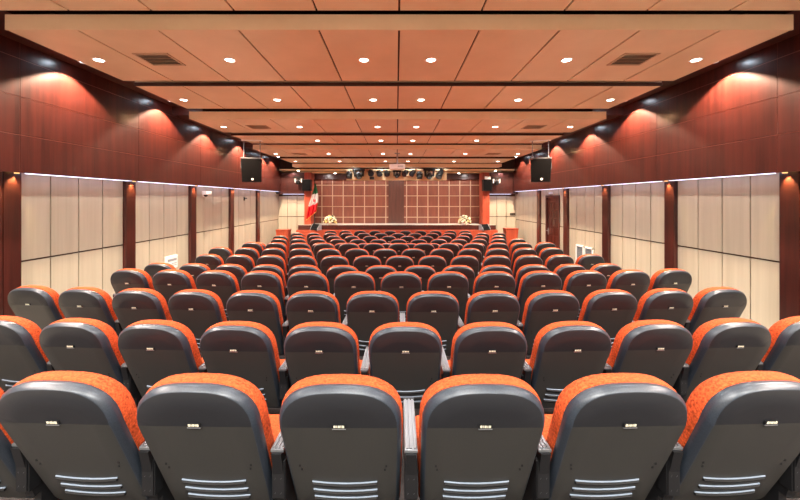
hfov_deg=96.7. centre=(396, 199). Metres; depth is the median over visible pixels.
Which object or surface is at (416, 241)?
seat
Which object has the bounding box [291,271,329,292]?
cushion
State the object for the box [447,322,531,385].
seat
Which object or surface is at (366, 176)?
stage lights
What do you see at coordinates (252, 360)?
cushion
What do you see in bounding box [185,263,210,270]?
cushion
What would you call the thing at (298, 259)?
seat
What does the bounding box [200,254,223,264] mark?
cushion
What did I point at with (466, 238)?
seat
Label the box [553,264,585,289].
seat
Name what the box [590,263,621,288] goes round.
seat
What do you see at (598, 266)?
cushion
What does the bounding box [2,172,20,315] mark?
trim
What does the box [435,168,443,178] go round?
spotlight
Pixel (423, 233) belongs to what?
seat
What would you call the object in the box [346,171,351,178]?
lamp
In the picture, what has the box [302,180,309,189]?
grille
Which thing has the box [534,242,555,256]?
seat
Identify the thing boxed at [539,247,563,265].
seat
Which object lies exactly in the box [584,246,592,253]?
air vent
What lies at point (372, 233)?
seat
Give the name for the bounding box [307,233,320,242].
seat
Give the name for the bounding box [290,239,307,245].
seat
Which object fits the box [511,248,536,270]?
seat
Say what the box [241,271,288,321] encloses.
seat
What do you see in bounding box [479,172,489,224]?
trim
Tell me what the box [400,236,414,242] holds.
seat
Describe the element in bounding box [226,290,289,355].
seat
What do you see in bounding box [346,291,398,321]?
cushion
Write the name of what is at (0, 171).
trim
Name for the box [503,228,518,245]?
lectern
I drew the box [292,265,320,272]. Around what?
cushion
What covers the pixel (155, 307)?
cushion
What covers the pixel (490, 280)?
seat
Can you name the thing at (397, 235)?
seat
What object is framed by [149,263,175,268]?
cushion
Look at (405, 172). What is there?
spotlight
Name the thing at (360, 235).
seat
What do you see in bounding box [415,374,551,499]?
seat
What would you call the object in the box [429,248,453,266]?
seat
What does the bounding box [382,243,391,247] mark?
seat
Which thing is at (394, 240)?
seat
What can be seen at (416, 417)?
seat cushion
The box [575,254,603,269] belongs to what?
seat
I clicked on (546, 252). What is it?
cushion
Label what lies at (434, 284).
cushion
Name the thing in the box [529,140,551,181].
loudspeaker
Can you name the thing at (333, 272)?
seat
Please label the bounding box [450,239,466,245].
seat
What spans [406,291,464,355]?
seat
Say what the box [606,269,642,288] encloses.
seat back
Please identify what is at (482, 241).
seat
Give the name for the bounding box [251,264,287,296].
seat
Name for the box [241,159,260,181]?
grille
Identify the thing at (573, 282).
cushion
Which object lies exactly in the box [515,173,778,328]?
wall
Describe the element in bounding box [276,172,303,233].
wall
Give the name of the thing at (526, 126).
ceiling vent
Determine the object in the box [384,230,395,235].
seat
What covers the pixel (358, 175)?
lamp
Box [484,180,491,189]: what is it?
grille
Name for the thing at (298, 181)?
lamp
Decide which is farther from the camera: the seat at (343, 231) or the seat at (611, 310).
the seat at (343, 231)
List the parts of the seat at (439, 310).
armrest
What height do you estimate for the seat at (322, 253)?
0.958 m
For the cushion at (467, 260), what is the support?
on the seat at (471, 261)
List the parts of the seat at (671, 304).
arm panel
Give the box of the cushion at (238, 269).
[220,264,247,273]
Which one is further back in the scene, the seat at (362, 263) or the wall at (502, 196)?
the wall at (502, 196)
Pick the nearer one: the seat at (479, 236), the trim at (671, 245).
the trim at (671, 245)
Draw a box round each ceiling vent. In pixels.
[132,53,185,65]
[245,125,270,128]
[291,153,307,154]
[521,125,546,128]
[607,53,660,65]
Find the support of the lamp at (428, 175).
attached to the wall at (349, 201)
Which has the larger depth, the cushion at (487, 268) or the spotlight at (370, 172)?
the spotlight at (370, 172)
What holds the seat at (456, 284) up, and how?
on the floor at (270, 410)
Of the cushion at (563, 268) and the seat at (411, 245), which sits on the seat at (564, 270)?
the cushion at (563, 268)
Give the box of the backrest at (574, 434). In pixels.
[546,373,676,460]
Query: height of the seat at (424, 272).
0.958 m
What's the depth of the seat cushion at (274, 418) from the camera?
1.88 m
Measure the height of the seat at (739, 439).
0.958 m
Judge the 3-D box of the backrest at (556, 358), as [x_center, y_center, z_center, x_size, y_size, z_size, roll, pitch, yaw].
[1.154,1.141,2.454,0.483,0.698,0.349,0,0,-2]
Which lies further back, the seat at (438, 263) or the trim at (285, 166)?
the trim at (285, 166)
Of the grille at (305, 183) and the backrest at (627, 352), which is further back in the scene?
the grille at (305, 183)
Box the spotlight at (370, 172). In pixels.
[367,168,373,176]
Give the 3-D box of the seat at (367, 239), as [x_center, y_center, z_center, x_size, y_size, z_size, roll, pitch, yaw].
[-0.726,1.541,10.846,0.547,0.958,0.671,0,0,1]
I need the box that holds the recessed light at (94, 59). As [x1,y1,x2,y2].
[91,58,105,62]
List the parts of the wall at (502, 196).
wall panel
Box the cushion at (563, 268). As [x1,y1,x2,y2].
[553,264,582,272]
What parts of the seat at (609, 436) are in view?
number plate, arm panel, armrest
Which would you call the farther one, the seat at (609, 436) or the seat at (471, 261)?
the seat at (471, 261)
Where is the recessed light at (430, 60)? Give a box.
[425,58,436,62]
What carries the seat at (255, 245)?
on the floor at (270, 410)
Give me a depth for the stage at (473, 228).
14.15 m
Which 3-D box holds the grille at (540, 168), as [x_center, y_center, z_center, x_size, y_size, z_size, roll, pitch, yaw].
[3.774,-0.770,9.286,0.490,0.570,0.092,0,0,14]
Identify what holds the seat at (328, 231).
on the floor at (270, 410)
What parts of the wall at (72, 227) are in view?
wall panel, wall panel, wall panel, wall panel, wall panel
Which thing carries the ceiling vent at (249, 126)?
in the ceiling
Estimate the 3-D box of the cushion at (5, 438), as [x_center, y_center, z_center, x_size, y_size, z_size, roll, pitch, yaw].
[-1.855,1.031,1.565,0.483,0.698,0.349,0,0,3]
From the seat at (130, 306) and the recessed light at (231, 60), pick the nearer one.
the seat at (130, 306)
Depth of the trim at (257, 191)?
12.35 m
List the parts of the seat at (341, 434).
number plate, armrest, arm panel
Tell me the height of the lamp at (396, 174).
0.310 m
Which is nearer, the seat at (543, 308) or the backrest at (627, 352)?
the backrest at (627, 352)
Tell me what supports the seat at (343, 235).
on the floor at (270, 410)
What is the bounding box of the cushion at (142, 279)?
[117,268,154,289]
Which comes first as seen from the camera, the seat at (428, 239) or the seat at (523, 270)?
the seat at (523, 270)
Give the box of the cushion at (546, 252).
[539,247,558,256]
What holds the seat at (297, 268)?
on the floor at (270, 410)
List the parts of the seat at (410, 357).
number plate, arm panel, armrest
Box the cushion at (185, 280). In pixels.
[159,269,196,288]
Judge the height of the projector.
0.494 m
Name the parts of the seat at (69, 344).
arm panel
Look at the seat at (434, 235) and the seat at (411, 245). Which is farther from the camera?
the seat at (434, 235)
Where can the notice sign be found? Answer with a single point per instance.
(173, 260)
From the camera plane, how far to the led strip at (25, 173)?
5.23 m
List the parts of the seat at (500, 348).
arm panel, armrest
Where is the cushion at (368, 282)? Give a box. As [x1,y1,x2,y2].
[335,271,374,287]
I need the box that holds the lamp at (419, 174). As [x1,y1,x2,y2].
[416,171,422,178]
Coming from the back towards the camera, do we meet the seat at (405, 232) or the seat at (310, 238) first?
the seat at (405, 232)
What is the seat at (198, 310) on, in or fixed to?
on the floor at (270, 410)
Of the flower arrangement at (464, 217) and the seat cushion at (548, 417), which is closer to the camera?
the seat cushion at (548, 417)
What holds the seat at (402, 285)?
on the floor at (270, 410)
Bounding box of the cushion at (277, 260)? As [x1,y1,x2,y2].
[261,255,286,278]
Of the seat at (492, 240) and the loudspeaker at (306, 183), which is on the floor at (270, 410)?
the seat at (492, 240)
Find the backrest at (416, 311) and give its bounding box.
[406,291,458,321]
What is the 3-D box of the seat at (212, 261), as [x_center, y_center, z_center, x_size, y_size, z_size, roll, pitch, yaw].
[-3.207,1.411,6.395,0.610,0.958,0.670,0,0,6]
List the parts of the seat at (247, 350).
armrest, arm panel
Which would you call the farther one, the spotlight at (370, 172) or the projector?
the spotlight at (370, 172)
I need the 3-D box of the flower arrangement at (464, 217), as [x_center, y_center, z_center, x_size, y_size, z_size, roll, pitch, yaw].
[2.757,0.787,14.288,0.582,0.425,0.430,0,0,0]
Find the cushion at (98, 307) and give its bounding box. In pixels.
[66,287,117,321]
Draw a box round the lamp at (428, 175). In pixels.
[423,168,435,178]
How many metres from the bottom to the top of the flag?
1.840 m
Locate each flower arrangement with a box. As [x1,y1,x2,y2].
[323,215,336,224]
[458,215,471,224]
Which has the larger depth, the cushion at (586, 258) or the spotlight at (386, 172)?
the spotlight at (386, 172)
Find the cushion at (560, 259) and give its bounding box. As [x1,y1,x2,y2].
[544,254,567,266]
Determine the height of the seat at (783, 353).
0.958 m
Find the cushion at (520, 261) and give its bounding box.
[512,255,537,274]
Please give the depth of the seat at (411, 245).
8.68 m
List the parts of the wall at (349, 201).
mosaic panel, panel, mosaic panel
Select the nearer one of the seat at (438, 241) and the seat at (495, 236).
the seat at (438, 241)
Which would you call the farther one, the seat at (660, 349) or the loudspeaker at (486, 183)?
the loudspeaker at (486, 183)
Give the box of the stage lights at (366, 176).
[346,171,446,179]
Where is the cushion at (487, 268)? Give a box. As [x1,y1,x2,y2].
[479,265,508,273]
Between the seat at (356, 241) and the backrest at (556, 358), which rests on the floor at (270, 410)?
the seat at (356, 241)
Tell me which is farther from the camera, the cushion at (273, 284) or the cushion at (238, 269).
the cushion at (238, 269)
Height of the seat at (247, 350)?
0.958 m
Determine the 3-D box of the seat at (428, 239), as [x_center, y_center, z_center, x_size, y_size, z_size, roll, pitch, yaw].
[0.910,1.541,10.847,0.547,0.958,0.671,0,0,-1]
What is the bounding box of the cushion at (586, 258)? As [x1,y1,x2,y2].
[575,254,599,263]
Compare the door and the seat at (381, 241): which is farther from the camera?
the door
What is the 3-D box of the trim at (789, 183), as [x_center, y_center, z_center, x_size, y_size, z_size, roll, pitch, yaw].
[4.920,0.725,4.415,0.100,2.170,0.225,0,0,0]
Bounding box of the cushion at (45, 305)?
[18,285,64,318]
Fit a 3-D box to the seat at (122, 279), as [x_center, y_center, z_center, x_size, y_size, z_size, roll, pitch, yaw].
[-3.202,1.311,4.576,0.610,0.958,0.671,0,0,6]
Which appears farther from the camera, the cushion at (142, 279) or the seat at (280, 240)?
the seat at (280, 240)
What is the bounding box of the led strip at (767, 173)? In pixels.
[669,173,775,180]
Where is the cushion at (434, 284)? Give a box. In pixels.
[427,271,467,290]
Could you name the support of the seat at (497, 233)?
on the floor at (270, 410)
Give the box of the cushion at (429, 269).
[404,265,435,272]
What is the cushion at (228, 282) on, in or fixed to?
on the seat at (222, 283)
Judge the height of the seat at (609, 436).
0.958 m
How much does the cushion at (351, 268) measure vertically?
0.698 m
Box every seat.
[0,316,54,391]
[0,371,174,499]
[0,387,61,499]
[8,285,64,329]
[39,318,141,406]
[58,287,122,336]
[110,268,154,296]
[112,288,172,329]
[118,320,207,396]
[137,373,296,499]
[144,263,175,278]
[152,269,196,304]
[168,289,226,353]
[179,263,210,287]
[195,254,223,269]
[196,270,239,320]
[200,321,290,407]
[208,247,232,263]
[215,264,247,290]
[225,254,254,272]
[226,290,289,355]
[235,247,259,265]
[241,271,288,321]
[242,242,263,256]
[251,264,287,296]
[257,255,287,285]
[261,248,288,272]
[265,242,288,261]
[271,238,289,252]
[273,235,289,246]
[279,374,417,499]
[284,322,369,386]
[286,290,347,329]
[287,271,334,297]
[288,255,317,269]
[288,265,320,278]
[289,243,314,257]
[289,248,317,265]
[290,232,304,237]
[290,235,305,240]
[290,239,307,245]
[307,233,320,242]
[308,235,323,243]
[309,239,326,246]
[314,243,334,260]
[317,248,340,270]
[321,255,348,275]
[323,233,337,240]
[325,230,337,234]
[326,236,341,242]
[326,265,357,294]
[330,239,346,245]
[334,271,380,323]
[338,243,359,256]
[339,230,351,236]
[340,233,353,239]
[344,236,359,242]
[345,248,368,265]
[346,291,404,355]
[350,239,366,244]
[353,255,380,271]
[354,230,365,235]
[357,233,370,238]
[358,243,367,248]
[363,236,377,242]
[363,243,383,255]
[365,265,396,290]
[369,230,380,235]
[369,322,449,408]
[370,239,386,243]
[373,248,396,264]
[374,233,387,238]
[381,271,423,321]
[382,236,395,242]
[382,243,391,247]
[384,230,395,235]
[386,255,413,271]
[388,243,408,255]
[390,239,406,243]
[391,233,404,238]
[399,230,410,235]
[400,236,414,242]
[401,248,425,264]
[404,265,435,290]
[405,243,415,247]
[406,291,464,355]
[408,233,421,238]
[410,239,426,243]
[413,243,434,255]
[414,230,426,235]
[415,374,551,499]
[418,236,433,242]
[418,255,445,272]
[425,233,438,238]
[427,271,470,322]
[429,230,441,235]
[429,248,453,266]
[430,239,446,244]
[430,243,438,248]
[437,236,451,242]
[438,243,459,256]
[442,233,455,239]
[442,265,474,295]
[444,230,456,235]
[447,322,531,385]
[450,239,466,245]
[450,255,478,277]
[455,236,469,242]
[457,248,481,271]
[458,230,470,234]
[458,233,472,241]
[462,243,484,262]
[464,290,522,332]
[470,239,486,249]
[472,235,487,245]
[473,271,517,299]
[475,233,489,244]
[479,265,514,294]
[482,255,510,268]
[484,248,509,258]
[486,243,508,250]
[489,239,506,244]
[490,235,505,240]
[491,232,505,237]
[508,238,525,251]
[510,242,532,260]
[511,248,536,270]
[512,255,542,278]
[515,264,548,296]
[517,271,561,321]
[521,290,578,354]
[525,321,611,407]
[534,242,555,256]
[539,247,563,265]
[542,373,686,499]
[544,254,573,271]
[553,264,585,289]
[563,270,606,320]
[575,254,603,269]
[578,289,636,347]
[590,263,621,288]
[606,269,649,304]
[606,320,692,397]
[633,288,692,330]
[647,268,691,291]
[672,371,799,499]
[682,318,770,403]
[687,287,746,334]
[761,316,799,379]
[787,492,799,497]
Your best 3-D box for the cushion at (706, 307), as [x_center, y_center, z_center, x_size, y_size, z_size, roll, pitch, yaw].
[3.064,1.173,3.505,0.483,0.698,0.349,0,0,-6]
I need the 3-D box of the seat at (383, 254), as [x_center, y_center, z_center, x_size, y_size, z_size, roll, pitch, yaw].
[-0.181,1.416,7.158,0.547,0.958,0.671,0,0,0]
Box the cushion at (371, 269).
[365,265,396,271]
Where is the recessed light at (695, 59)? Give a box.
[689,58,702,62]
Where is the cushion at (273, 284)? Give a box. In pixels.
[244,271,284,305]
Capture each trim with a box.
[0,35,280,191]
[0,171,1,315]
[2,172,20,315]
[122,181,135,268]
[187,185,195,263]
[228,188,233,254]
[256,190,259,241]
[279,160,513,173]
[304,172,314,224]
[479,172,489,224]
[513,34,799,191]
[537,190,541,243]
[563,188,569,255]
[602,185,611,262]
[664,181,678,268]
[779,171,799,320]
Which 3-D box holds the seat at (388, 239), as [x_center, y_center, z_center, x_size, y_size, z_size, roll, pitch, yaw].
[-0.181,1.541,10.838,0.547,0.958,0.671,0,0,0]
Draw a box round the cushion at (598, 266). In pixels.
[590,263,617,269]
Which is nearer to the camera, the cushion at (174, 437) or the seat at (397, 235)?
the cushion at (174, 437)
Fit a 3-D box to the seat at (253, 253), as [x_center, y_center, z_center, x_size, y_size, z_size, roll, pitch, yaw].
[-2.904,1.416,7.287,0.547,0.958,0.671,0,0,5]
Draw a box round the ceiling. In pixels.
[0,0,799,167]
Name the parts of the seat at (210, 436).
number plate, armrest, arm panel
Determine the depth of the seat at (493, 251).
6.90 m
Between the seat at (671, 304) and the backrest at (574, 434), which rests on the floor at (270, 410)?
the seat at (671, 304)
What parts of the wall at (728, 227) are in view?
wall panel, wall panel, wall panel, wall panel, wall panel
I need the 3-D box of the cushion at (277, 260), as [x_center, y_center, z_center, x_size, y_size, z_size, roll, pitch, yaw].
[-2.128,1.281,6.184,0.483,0.698,0.349,0,0,4]
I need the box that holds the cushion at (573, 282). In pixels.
[563,270,601,290]
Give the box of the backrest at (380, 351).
[369,322,441,362]
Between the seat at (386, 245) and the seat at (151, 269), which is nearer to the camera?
the seat at (151, 269)
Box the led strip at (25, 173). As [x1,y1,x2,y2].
[25,173,126,180]
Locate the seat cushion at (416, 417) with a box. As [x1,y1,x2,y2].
[415,415,418,458]
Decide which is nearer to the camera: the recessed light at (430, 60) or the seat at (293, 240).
the recessed light at (430, 60)
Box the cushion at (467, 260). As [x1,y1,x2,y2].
[450,255,476,265]
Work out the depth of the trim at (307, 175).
14.41 m
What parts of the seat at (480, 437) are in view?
number plate, arm panel, armrest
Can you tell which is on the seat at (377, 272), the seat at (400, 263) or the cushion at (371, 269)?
the cushion at (371, 269)
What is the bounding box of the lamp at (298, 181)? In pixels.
[294,177,302,184]
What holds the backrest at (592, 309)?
on the seat at (611, 310)
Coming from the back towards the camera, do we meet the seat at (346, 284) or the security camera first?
the security camera
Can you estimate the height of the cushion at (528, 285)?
0.698 m
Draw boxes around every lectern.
[276,229,291,244]
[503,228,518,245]
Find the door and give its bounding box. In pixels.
[545,195,560,248]
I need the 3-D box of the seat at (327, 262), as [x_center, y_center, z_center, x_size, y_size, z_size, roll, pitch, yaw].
[-0.999,1.411,6.253,0.547,0.958,0.671,0,0,2]
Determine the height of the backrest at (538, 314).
0.698 m
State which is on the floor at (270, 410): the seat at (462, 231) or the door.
the seat at (462, 231)
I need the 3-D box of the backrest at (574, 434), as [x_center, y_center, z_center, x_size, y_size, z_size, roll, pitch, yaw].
[0.881,1.031,1.523,0.483,0.698,0.349,0,0,-1]
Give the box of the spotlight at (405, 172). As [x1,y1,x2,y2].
[402,168,408,176]
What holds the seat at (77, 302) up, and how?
on the floor at (270, 410)
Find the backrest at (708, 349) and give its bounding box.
[685,318,758,365]
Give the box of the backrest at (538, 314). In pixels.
[521,290,573,329]
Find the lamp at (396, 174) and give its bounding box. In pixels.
[393,170,400,177]
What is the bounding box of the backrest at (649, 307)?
[633,288,686,320]
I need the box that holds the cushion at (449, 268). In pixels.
[442,265,472,271]
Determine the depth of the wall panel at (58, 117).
5.55 m
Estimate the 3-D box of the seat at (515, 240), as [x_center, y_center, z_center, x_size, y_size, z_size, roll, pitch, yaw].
[3.359,1.536,10.079,0.547,0.958,0.671,0,0,-6]
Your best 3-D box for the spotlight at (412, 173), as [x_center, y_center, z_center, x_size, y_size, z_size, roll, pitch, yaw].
[0.673,-1.099,14.255,0.284,0.366,0.419,0,0,29]
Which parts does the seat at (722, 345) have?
arm panel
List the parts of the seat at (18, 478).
arm panel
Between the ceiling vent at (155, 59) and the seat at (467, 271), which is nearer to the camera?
the ceiling vent at (155, 59)
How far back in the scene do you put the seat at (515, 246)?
7.88 m
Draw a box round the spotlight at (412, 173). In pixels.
[409,168,415,176]
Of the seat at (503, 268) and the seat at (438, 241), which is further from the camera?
the seat at (438, 241)
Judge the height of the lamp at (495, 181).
0.323 m
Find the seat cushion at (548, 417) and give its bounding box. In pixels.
[542,414,552,439]
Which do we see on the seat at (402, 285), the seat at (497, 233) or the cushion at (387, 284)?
the cushion at (387, 284)
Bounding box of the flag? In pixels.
[306,179,317,224]
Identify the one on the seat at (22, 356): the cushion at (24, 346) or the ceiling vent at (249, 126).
the cushion at (24, 346)
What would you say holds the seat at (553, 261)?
on the floor at (270, 410)
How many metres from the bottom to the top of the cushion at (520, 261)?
0.698 m
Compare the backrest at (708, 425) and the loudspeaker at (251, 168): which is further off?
the loudspeaker at (251, 168)
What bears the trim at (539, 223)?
attached to the wall at (728, 227)
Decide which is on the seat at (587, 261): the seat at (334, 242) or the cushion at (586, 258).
the cushion at (586, 258)
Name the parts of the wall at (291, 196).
wall panel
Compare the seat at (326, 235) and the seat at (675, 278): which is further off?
the seat at (326, 235)
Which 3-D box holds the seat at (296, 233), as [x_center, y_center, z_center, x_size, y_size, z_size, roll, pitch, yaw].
[-3.207,1.541,11.915,0.610,0.958,0.670,0,0,6]
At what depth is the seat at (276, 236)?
10.72 m
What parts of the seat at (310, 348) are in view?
armrest, arm panel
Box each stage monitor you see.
[310,224,321,229]
[479,224,490,229]
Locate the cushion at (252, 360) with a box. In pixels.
[205,321,280,382]
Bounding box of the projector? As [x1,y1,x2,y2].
[389,153,404,169]
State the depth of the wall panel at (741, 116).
5.55 m
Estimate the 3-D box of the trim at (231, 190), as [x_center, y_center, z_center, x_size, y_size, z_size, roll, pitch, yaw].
[-4.860,0.838,10.461,0.100,2.395,0.225,0,0,0]
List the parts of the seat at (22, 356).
arm panel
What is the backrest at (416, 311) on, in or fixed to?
on the seat at (439, 310)
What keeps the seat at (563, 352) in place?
on the floor at (270, 410)
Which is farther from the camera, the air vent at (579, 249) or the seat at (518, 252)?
the air vent at (579, 249)
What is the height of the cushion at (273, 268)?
0.698 m
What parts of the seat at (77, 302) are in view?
arm panel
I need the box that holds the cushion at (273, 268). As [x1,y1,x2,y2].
[255,264,285,290]
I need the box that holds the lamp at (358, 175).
[353,168,364,178]
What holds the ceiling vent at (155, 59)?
in the ceiling
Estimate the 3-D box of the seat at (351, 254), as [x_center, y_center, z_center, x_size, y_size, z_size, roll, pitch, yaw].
[-0.726,1.416,7.166,0.547,0.958,0.671,0,0,1]
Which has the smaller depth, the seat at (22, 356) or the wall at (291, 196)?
the seat at (22, 356)
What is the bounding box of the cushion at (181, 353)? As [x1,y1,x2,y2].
[126,320,202,371]
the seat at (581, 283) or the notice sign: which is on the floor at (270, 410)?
the seat at (581, 283)
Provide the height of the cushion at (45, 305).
0.698 m
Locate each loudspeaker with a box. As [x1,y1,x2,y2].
[241,139,262,181]
[302,179,311,190]
[482,179,491,190]
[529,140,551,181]
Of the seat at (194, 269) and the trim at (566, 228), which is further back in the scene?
the trim at (566, 228)
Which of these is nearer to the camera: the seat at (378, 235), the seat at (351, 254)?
the seat at (351, 254)
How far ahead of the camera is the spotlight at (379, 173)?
14.12 m
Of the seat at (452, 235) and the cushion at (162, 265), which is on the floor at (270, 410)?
the seat at (452, 235)
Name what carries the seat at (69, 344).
on the floor at (270, 410)
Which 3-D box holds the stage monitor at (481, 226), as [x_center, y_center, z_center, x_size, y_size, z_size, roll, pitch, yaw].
[3.476,1.062,13.983,0.380,0.235,0.255,0,0,-29]
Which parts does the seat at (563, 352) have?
arm panel, armrest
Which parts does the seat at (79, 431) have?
number plate, armrest, arm panel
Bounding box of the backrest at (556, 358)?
[529,321,605,377]
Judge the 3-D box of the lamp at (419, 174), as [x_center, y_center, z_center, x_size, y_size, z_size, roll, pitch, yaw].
[0.929,-0.996,14.232,0.240,0.313,0.416,0,0,0]
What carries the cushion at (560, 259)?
on the seat at (553, 261)
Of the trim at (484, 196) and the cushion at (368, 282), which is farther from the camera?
the trim at (484, 196)
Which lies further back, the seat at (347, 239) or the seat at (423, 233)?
the seat at (423, 233)
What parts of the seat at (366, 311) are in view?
armrest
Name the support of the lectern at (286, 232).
on the floor at (270, 410)
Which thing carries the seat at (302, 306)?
on the floor at (270, 410)
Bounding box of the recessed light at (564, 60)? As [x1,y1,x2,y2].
[561,58,572,62]
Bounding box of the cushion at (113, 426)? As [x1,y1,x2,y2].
[13,371,144,450]
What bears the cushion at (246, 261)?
on the seat at (246, 261)
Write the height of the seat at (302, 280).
0.958 m
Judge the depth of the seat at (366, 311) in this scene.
3.20 m
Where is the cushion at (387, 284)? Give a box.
[381,271,421,291]
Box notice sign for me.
[165,255,177,267]
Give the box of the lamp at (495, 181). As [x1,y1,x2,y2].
[492,177,500,184]
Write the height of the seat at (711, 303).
0.958 m
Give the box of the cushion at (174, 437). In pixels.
[146,373,273,465]
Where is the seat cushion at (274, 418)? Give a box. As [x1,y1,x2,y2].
[269,414,279,441]
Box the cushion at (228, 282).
[203,270,239,291]
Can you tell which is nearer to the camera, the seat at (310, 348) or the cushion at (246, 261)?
the seat at (310, 348)
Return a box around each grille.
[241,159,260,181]
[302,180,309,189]
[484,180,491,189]
[531,159,550,181]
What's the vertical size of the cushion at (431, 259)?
0.698 m
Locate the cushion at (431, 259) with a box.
[418,255,445,264]
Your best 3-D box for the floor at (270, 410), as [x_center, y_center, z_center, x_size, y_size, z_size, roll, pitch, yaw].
[0.030,2.155,6.700,10.200,1.030,18.600,0,0,0]
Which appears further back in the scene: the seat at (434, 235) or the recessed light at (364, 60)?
the seat at (434, 235)
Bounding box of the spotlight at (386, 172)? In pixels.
[383,168,389,176]
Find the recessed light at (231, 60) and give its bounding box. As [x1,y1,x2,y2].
[224,58,235,62]
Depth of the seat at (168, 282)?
4.23 m
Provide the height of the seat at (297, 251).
0.958 m
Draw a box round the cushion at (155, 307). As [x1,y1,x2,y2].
[120,288,171,320]
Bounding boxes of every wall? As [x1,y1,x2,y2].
[21,173,278,299]
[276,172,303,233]
[281,171,515,223]
[490,172,517,232]
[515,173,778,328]
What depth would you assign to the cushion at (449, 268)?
5.01 m
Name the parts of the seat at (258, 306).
arm panel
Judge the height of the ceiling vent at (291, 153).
0.018 m
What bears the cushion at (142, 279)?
on the seat at (122, 279)
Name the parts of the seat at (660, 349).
number plate, arm panel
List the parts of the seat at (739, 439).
number plate, arm panel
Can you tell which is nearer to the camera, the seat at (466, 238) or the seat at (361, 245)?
the seat at (361, 245)
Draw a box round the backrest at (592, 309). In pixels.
[578,289,631,320]
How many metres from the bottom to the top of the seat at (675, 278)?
0.958 m
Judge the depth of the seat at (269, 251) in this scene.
6.94 m
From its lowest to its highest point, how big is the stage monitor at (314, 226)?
0.235 m
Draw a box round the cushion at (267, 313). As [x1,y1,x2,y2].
[230,290,283,333]
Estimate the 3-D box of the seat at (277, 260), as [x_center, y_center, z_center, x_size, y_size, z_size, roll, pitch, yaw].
[-2.088,1.411,6.305,0.547,0.958,0.670,0,0,4]
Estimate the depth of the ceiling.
4.47 m
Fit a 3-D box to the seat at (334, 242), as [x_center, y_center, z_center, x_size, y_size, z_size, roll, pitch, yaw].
[-1.544,1.536,9.955,0.547,0.958,0.671,0,0,3]
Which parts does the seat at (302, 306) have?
armrest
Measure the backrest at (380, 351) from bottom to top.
0.698 m
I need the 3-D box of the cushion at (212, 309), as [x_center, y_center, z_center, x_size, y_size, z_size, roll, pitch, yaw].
[-1.853,1.173,3.415,0.483,0.698,0.349,0,0,4]
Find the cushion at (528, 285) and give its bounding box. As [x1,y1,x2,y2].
[517,271,556,301]
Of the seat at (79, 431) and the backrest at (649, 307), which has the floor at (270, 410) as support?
the seat at (79, 431)
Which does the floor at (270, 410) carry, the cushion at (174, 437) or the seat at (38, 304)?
the seat at (38, 304)
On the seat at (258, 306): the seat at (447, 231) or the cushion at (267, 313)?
the cushion at (267, 313)
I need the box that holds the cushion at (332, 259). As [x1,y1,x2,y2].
[321,255,348,264]
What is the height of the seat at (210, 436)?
0.958 m
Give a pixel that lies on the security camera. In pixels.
(204, 193)
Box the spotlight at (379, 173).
[377,168,382,176]
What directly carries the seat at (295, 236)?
on the floor at (270, 410)
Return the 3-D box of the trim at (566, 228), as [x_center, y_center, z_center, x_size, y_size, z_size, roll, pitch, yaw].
[4.920,0.838,10.270,0.100,2.395,0.235,0,0,0]
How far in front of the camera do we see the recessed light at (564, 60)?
4.46 m
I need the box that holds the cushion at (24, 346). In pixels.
[0,316,48,362]
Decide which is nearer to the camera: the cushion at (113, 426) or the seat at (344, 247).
the cushion at (113, 426)
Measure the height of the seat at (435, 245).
0.958 m
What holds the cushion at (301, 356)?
on the seat at (310, 348)
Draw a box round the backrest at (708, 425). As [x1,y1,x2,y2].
[677,371,799,447]
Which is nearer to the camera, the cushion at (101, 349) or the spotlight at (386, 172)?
the cushion at (101, 349)
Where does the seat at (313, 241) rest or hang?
on the floor at (270, 410)
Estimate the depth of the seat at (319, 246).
7.81 m
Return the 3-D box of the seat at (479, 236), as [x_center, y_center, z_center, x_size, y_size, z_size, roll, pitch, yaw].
[2.544,1.541,10.928,0.547,0.958,0.671,0,0,-4]
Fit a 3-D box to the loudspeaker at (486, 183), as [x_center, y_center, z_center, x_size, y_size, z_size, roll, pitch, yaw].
[3.630,-0.590,14.255,0.340,0.460,0.290,0,0,0]
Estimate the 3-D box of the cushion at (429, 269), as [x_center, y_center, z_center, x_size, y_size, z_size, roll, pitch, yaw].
[0.334,1.276,5.195,0.483,0.698,0.349,0,0,-1]
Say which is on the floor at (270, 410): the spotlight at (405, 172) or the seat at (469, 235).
the seat at (469, 235)
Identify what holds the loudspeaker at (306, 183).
attached to the wall at (291, 196)
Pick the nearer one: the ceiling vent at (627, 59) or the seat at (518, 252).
the ceiling vent at (627, 59)
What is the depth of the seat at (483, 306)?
3.19 m
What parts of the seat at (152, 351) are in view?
number plate, armrest, arm panel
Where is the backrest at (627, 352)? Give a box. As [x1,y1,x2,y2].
[607,320,682,369]
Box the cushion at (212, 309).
[175,289,226,321]
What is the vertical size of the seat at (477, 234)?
0.958 m
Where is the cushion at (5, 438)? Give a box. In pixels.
[0,387,13,443]
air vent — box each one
[575,244,583,261]
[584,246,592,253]
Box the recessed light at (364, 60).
[358,58,369,62]
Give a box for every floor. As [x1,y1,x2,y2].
[0,354,799,499]
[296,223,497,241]
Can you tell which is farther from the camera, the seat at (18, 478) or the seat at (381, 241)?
the seat at (381, 241)
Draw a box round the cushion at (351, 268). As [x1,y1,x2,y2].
[327,265,357,270]
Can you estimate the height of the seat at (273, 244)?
0.958 m
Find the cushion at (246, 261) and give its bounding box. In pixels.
[229,254,254,267]
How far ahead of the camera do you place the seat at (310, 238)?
10.61 m
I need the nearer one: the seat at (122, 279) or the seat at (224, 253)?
the seat at (122, 279)
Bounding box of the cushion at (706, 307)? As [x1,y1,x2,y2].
[687,287,736,320]
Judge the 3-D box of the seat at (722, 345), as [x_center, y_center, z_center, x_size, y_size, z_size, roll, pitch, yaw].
[2.269,1.271,2.639,0.547,0.958,0.670,0,0,-4]
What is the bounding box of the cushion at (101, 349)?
[49,318,124,365]
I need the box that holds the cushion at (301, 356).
[285,322,359,373]
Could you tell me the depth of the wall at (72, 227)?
6.03 m
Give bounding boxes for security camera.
[202,191,211,196]

